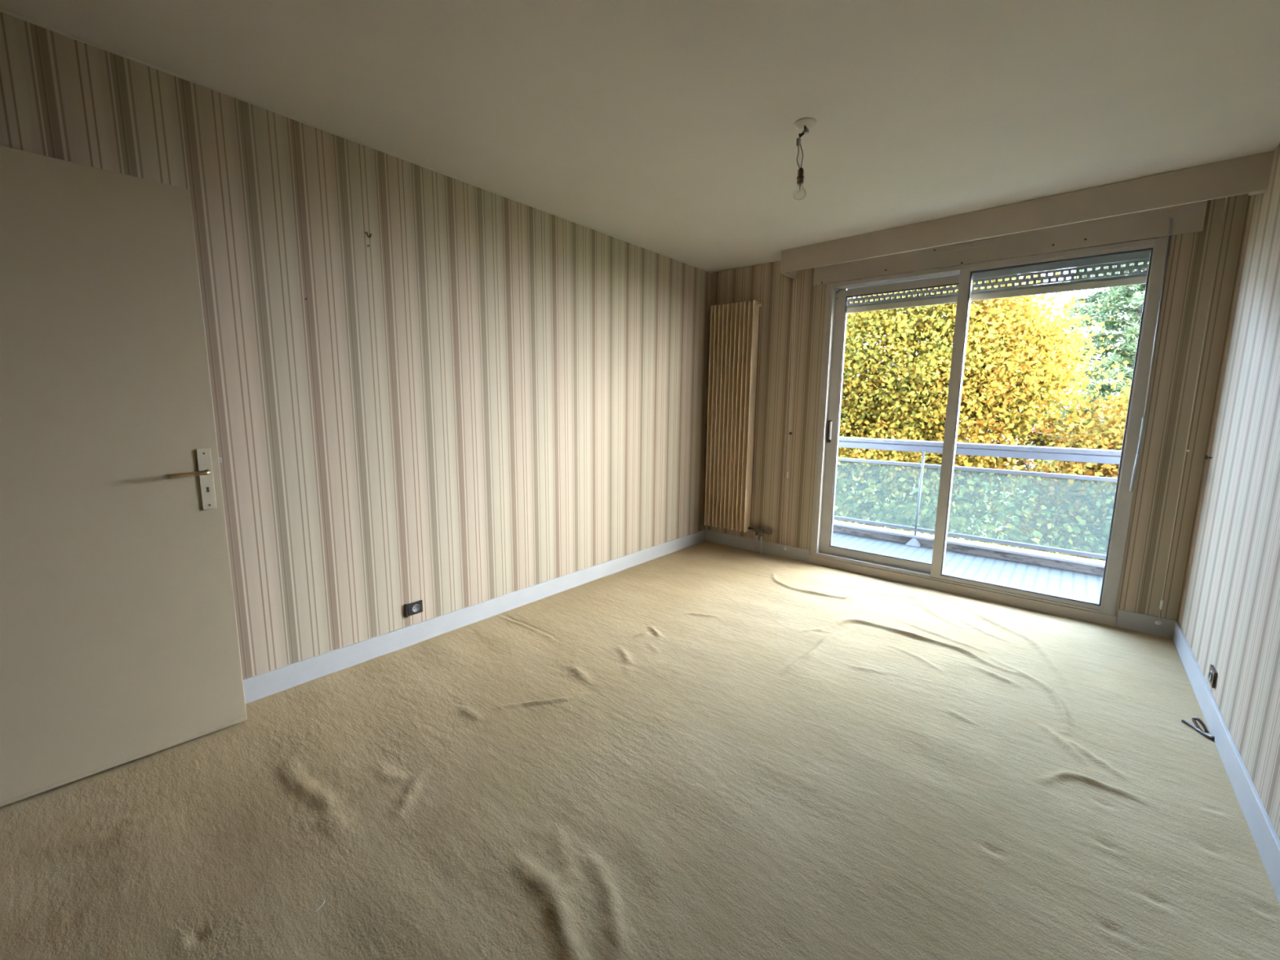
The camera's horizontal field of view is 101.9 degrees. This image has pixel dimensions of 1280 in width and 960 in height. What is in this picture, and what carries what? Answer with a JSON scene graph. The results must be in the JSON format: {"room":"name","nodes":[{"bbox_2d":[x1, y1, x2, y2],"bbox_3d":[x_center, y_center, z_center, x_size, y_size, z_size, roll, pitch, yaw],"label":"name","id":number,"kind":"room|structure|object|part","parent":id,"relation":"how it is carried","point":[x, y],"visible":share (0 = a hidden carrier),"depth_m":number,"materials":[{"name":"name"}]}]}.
{"room":"empty bedroom","nodes":[
{"label":"empty bedroom","id":0,"kind":"room"},
{"bbox_2d":[0,12,712,679],"bbox_3d":[-0.959,-0.356,3.160,0.200,2.600,4.760,8,11,39],"label":"wall","id":1,"kind":"structure","parent":0,"point":[491,396],"depth_m":2.61,"materials":[{"name":"paper"}]},
{"bbox_2d":[0,8,713,273],"bbox_3d":[-0.801,-1.638,2.981,0.006,0.008,4.560,8,11,39],"label":"trim","id":2,"kind":"structure","parent":1,"relation":"attached to","point":[2,11],"depth_m":2.14,"materials":[{"name":"paint"}]},
{"bbox_2d":[404,600,422,617],"bbox_3d":[-1.233,0.701,2.832,0.012,0.073,0.096,8,11,39],"label":"power outlet","id":3,"kind":"object","parent":1,"relation":"attached to","point":[412,608],"visible":1,"depth_m":2.83,"materials":[{"name":"black plastic"}]},
{"bbox_2d":[243,529,705,703],"bbox_3d":[-0.826,0.782,3.337,0.012,0.119,4.560,8,11,39],"label":"baseboard","id":4,"kind":"structure","parent":1,"relation":"attached to","point":[263,685],"depth_m":2.92,"materials":[{"name":"white paint"}]},
{"bbox_2d":[0,541,1279,959],"bbox_3d":[0.410,0.990,2.319,3.239,0.034,4.560,8,11,39],"label":"floor","id":5,"kind":"structure","parent":0,"point":[704,750],"depth_m":1.73,"materials":[{"name":"carpet"}]},
{"bbox_2d":[808,555,1117,626],"bbox_3d":[2.175,0.770,3.792,1.934,0.075,0.030,8,11,39],"label":"threshold","id":6,"kind":"object","parent":5,"relation":"on","point":[1080,614],"visible":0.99,"depth_m":3.63,"materials":[{"name":"beige paint"}]},
{"bbox_2d":[1181,716,1214,739],"bbox_3d":[2.322,1.022,2.149,0.035,0.044,0.132,2,8,7],"label":"cable","id":7,"kind":"object","parent":5,"relation":"on","point":[1197,727],"visible":1,"depth_m":2.15,"materials":[{"name":"black plastic"}]},
{"bbox_2d":[0,0,1279,272],"bbox_3d":[0.438,-1.576,1.940,3.639,0.200,4.960,8,11,39],"label":"ceiling","id":8,"kind":"structure","parent":0,"point":[667,127],"depth_m":1.97,"materials":[{"name":"paint"}]},
{"bbox_2d":[793,117,816,191],"bbox_3d":[0.697,-1.361,2.221,0.092,0.302,0.092,8,11,39],"label":"pendant","id":9,"kind":"object","parent":8,"relation":"hanging from","point":[805,124],"visible":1,"depth_m":2.21,"materials":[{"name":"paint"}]},
{"bbox_2d":[796,167,804,184],"bbox_3d":[0.691,-1.309,2.233,0.028,0.063,0.028,0,8,-5],"label":"socket","id":10,"kind":"object","parent":9,"relation":"attached to","point":[800,178],"depth_m":2.22,"materials":[{"name":"black plastic"}]},
{"bbox_2d":[831,273,959,537],"bbox_3d":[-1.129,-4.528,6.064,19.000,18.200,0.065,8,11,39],"label":"window frame","id":11,"kind":"structure","parent":0,"point":[843,289],"depth_m":4.07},
{"bbox_2d":[831,531,1102,603],"bbox_3d":[2.669,0.792,4.415,10.000,0.160,1.195,8,11,39],"label":"floor","id":12,"kind":"structure","parent":0,"point":[1080,585],"depth_m":4.25,"materials":[{"name":"tile"}]},
{"bbox_2d":[832,520,1105,575],"bbox_3d":[3.005,0.615,4.792,10.000,0.088,0.152,8,11,39],"label":"balcony ledge","id":13,"kind":"object","parent":12,"relation":"on","point":[1033,557],"visible":0.23,"depth_m":4.64,"materials":[{"name":"concrete"}]},
{"bbox_2d":[833,436,1121,559],"bbox_3d":[2.977,0.170,4.686,10.000,0.991,0.205,8,11,39],"label":"balcony railing","id":14,"kind":"object","parent":12,"relation":"on","point":[1061,454],"visible":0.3,"depth_m":4.60,"materials":[{"name":"grey metal"}]},
{"bbox_3d":[2.662,0.152,4.948,0.034,0.850,0.022,8,11,39],"label":"post","id":15,"kind":"part","parent":14,"relation":"part of","materials":[{"name":"grey metal"}]},
{"bbox_3d":[2.998,0.520,4.768,10.000,0.033,0.036,8,11,39],"label":"rail","id":16,"kind":"part","parent":14,"relation":"part of","materials":[{"name":"grey metal"}]},
{"bbox_3d":[3.005,-0.096,4.677,10.000,0.032,0.036,8,11,39],"label":"rail","id":17,"kind":"part","parent":14,"relation":"part of","materials":[{"name":"grey metal"}]},
{"bbox_3d":[3.016,-0.274,4.662,10.000,0.105,0.100,8,11,39],"label":"handrail","id":18,"kind":"part","parent":14,"relation":"part of","materials":[{"name":"grey metal"}]},
{"bbox_2d":[705,193,1250,620],"bbox_3d":[1.927,-0.437,3.921,3.639,2.600,0.120,8,11,39],"label":"wall","id":19,"kind":"structure","parent":0,"point":[1193,255],"depth_m":3.04,"materials":[{"name":"paper"}]},
{"bbox_2d":[704,299,772,554],"bbox_3d":[0.904,-0.445,4.621,0.651,2.185,0.130,8,11,39],"label":"radiator","id":20,"kind":"object","parent":19,"relation":"attached to","point":[734,327],"visible":1,"depth_m":4.63,"materials":[{"name":"beige metal"}]},
{"bbox_2d":[705,529,809,562],"bbox_3d":[1.037,0.597,4.730,1.036,0.119,0.012,8,11,39],"label":"baseboard","id":21,"kind":"structure","parent":19,"relation":"attached to","point":[769,548],"depth_m":4.69,"materials":[{"name":"white paint"}]},
{"bbox_2d":[779,280,794,544],"bbox_3d":[1.244,-0.535,4.402,0.010,2.221,0.006,8,11,39],"label":"strip","id":22,"kind":"object","parent":19,"relation":"attached to","point":[793,280],"visible":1,"depth_m":4.40,"materials":[{"name":"beige paint"}]},
{"bbox_2d":[810,235,1172,615],"bbox_3d":[2.218,-0.358,3.661,1.910,2.197,0.116,8,11,39],"label":"window","id":23,"kind":"structure","parent":19,"relation":"in","point":[836,308],"depth_m":3.61,"materials":[{"name":"paint"}]},
{"bbox_3d":[1.542,-0.396,4.227,0.032,0.180,0.010,8,11,39],"label":"pull handle","id":24,"kind":"part","parent":23,"relation":"part of","materials":[{"name":"silver metal"}]},
{"bbox_2d":[847,250,1151,313],"bbox_3d":[2.306,-1.333,3.581,1.730,0.188,0.014,8,11,39],"label":"roller shutter","id":25,"kind":"object","parent":23,"relation":"attached to","point":[1138,277],"visible":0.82,"depth_m":3.38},
{"bbox_2d":[1129,216,1173,491],"bbox_3d":[2.894,-0.688,2.934,0.032,1.527,0.068,8,11,39],"label":"strip","id":26,"kind":"object","parent":23,"relation":"attached to","point":[1171,218],"visible":1,"depth_m":2.95,"materials":[{"name":"metal"}]},
{"bbox_3d":[2.879,-0.041,3.017,0.025,0.223,0.040,8,11,39],"label":"crank handle","id":27,"kind":"part","parent":26,"relation":"part of","materials":[{"name":"white metal"}]},
{"bbox_3d":[2.901,-0.848,2.913,0.017,0.990,0.011,8,11,39],"label":"rod","id":28,"kind":"part","parent":26,"relation":"part of","materials":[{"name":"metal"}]},
{"bbox_2d":[813,200,1208,284],"bbox_3d":[2.199,-1.558,3.441,2.135,0.232,0.022,8,11,39],"label":"box","id":29,"kind":"object","parent":19,"relation":"attached to","point":[1188,218],"visible":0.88,"depth_m":3.23,"materials":[{"name":"beige paint"}]},
{"bbox_2d":[780,151,1274,279],"bbox_3d":[2.085,-1.573,3.309,2.464,0.164,0.267,8,11,42],"label":"pelmet","id":30,"kind":"object","parent":19,"relation":"attached to","point":[1250,175],"visible":1,"depth_m":2.91,"materials":[{"name":"beige paint"}]},
{"bbox_2d":[783,278,796,550],"bbox_3d":[1.264,-0.510,4.366,0.064,2.270,0.026,8,11,39],"label":"strip","id":31,"kind":"object","parent":30,"relation":"hanging from","point":[790,432],"visible":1,"depth_m":4.33,"materials":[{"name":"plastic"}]},
{"bbox_3d":[1.264,0.288,4.478,0.016,0.611,0.003,6,10,31],"label":"cord","id":32,"kind":"part","parent":31,"relation":"part of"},
{"bbox_3d":[1.258,-0.840,4.326,0.037,1.605,0.004,8,11,39],"label":"cord","id":33,"kind":"part","parent":31,"relation":"part of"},
{"bbox_3d":[1.269,-1.014,4.293,0.024,1.252,0.004,8,11,39],"label":"cord","id":34,"kind":"part","parent":31,"relation":"part of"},
{"bbox_2d":[1115,608,1175,638],"bbox_3d":[3.009,0.860,3.096,0.245,0.119,0.012,8,11,39],"label":"baseboard","id":35,"kind":"structure","parent":19,"relation":"attached to","point":[1143,623],"depth_m":3.09,"materials":[{"name":"white paint"}]},
{"bbox_2d":[1154,196,1226,625],"bbox_3d":[3.055,-0.343,2.873,0.032,2.415,0.015,8,11,39],"label":"strip","id":36,"kind":"object","parent":19,"relation":"attached to","point":[1158,622],"visible":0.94,"depth_m":2.88,"materials":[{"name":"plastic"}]},
{"bbox_2d":[1177,142,1279,839],"bbox_3d":[1.676,-0.005,0.978,0.200,2.600,4.760,8,11,39],"label":"wall","id":37,"kind":"structure","parent":0,"point":[1229,615],"depth_m":2.16,"materials":[{"name":"paper"}]},
{"bbox_2d":[1207,664,1217,688],"bbox_3d":[2.472,0.847,2.243,0.013,0.070,0.095,8,11,39],"label":"power outlet","id":38,"kind":"object","parent":37,"relation":"attached to","point":[1212,675],"visible":1,"depth_m":2.23,"materials":[{"name":"brown plastic"}]},
{"bbox_2d":[1172,620,1279,903],"bbox_3d":[1.646,1.112,1.289,0.012,0.119,4.560,8,11,39],"label":"baseboard","id":39,"kind":"structure","parent":37,"relation":"attached to","point":[1265,837],"depth_m":1.83,"materials":[{"name":"white paint"}]},
{"bbox_3d":[-1.107,0.059,0.339,3.639,2.600,0.200,8,11,39],"label":"wall","id":40,"kind":"structure","parent":0,"visible":0},
{"bbox_2d":[0,145,247,807],"bbox_3d":[-1.870,0.019,1.690,0.094,2.035,0.820,8,11,42],"label":"door","id":41,"kind":"structure","parent":40,"relation":"in","point":[119,644],"depth_m":1.75,"materials":[{"name":"beige paint"}]},
{"bbox_3d":[-1.644,-0.023,1.897,0.050,0.018,0.121,8,11,42],"label":"lever handle","id":42,"kind":"part","parent":41,"relation":"part of","materials":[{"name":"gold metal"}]},
{"bbox_3d":[-1.630,-0.003,1.953,0.006,0.229,0.041,8,11,42],"label":"lock plate","id":43,"kind":"part","parent":41,"relation":"part of","materials":[{"name":"silver metal"}]},
{"label":"outside","id":44,"kind":"structure","parent":0,"visible":0},
{"bbox_2d":[840,455,1058,542],"bbox_3d":[20.530,2.004,25.383,85.000,0.300,55.705,8,11,39],"label":"ground","id":45,"kind":"structure","parent":44,"point":[1033,466],"depth_m":29.19,"materials":[{"name":"green plant"}]},
{"bbox_2d":[835,414,1102,555],"bbox_3d":[12.491,0.512,15.451,25.176,5.483,1.714,8,11,39],"label":"hedge","id":46,"kind":"object","parent":45,"relation":"on","point":[980,533],"visible":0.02,"depth_m":16.47,"materials":[{"name":"green plant"}]},
{"bbox_2d":[833,458,1109,559],"bbox_3d":[4.106,1.712,10.344,3.156,4.540,8.297,-7,12,-43],"label":"hedge","id":47,"kind":"object","parent":45,"relation":"on","point":[908,510],"visible":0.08,"depth_m":8.52,"materials":[{"name":"yellow autumn leaves"},{"name":"bark"}]},
{"bbox_2d":[833,269,1128,539],"bbox_3d":[5.494,-0.695,11.500,5.635,8.996,7.181,-4,9,-27],"label":"autumn tree","id":48,"kind":"object","parent":45,"relation":"on","point":[1012,360],"visible":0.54,"depth_m":9.59,"materials":[{"name":"yellow plant"}]},
{"bbox_2d":[951,352,1131,560],"bbox_3d":[8.868,1.107,8.633,6.529,6.341,4.267,5,10,28],"label":"autumn tree","id":49,"kind":"object","parent":45,"relation":"on","point":[1066,493],"visible":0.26,"depth_m":8.54,"materials":[{"name":"yellow plant"}]},
{"bbox_2d":[990,489,1114,560],"bbox_3d":[8.227,2.123,7.377,5.330,4.684,3.249,3,9,18],"label":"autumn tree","id":50,"kind":"object","parent":45,"relation":"on","point":[1098,504],"visible":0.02,"depth_m":7.38,"materials":[{"name":"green plant"}]},
{"bbox_2d":[979,252,1151,559],"bbox_3d":[11.258,-2.785,11.954,5.431,13.100,5.292,3,9,16],"label":"conifer tree","id":51,"kind":"object","parent":45,"relation":"on","point":[1117,297],"visible":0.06,"depth_m":11.73,"materials":[{"name":"green plant"}]}
]}

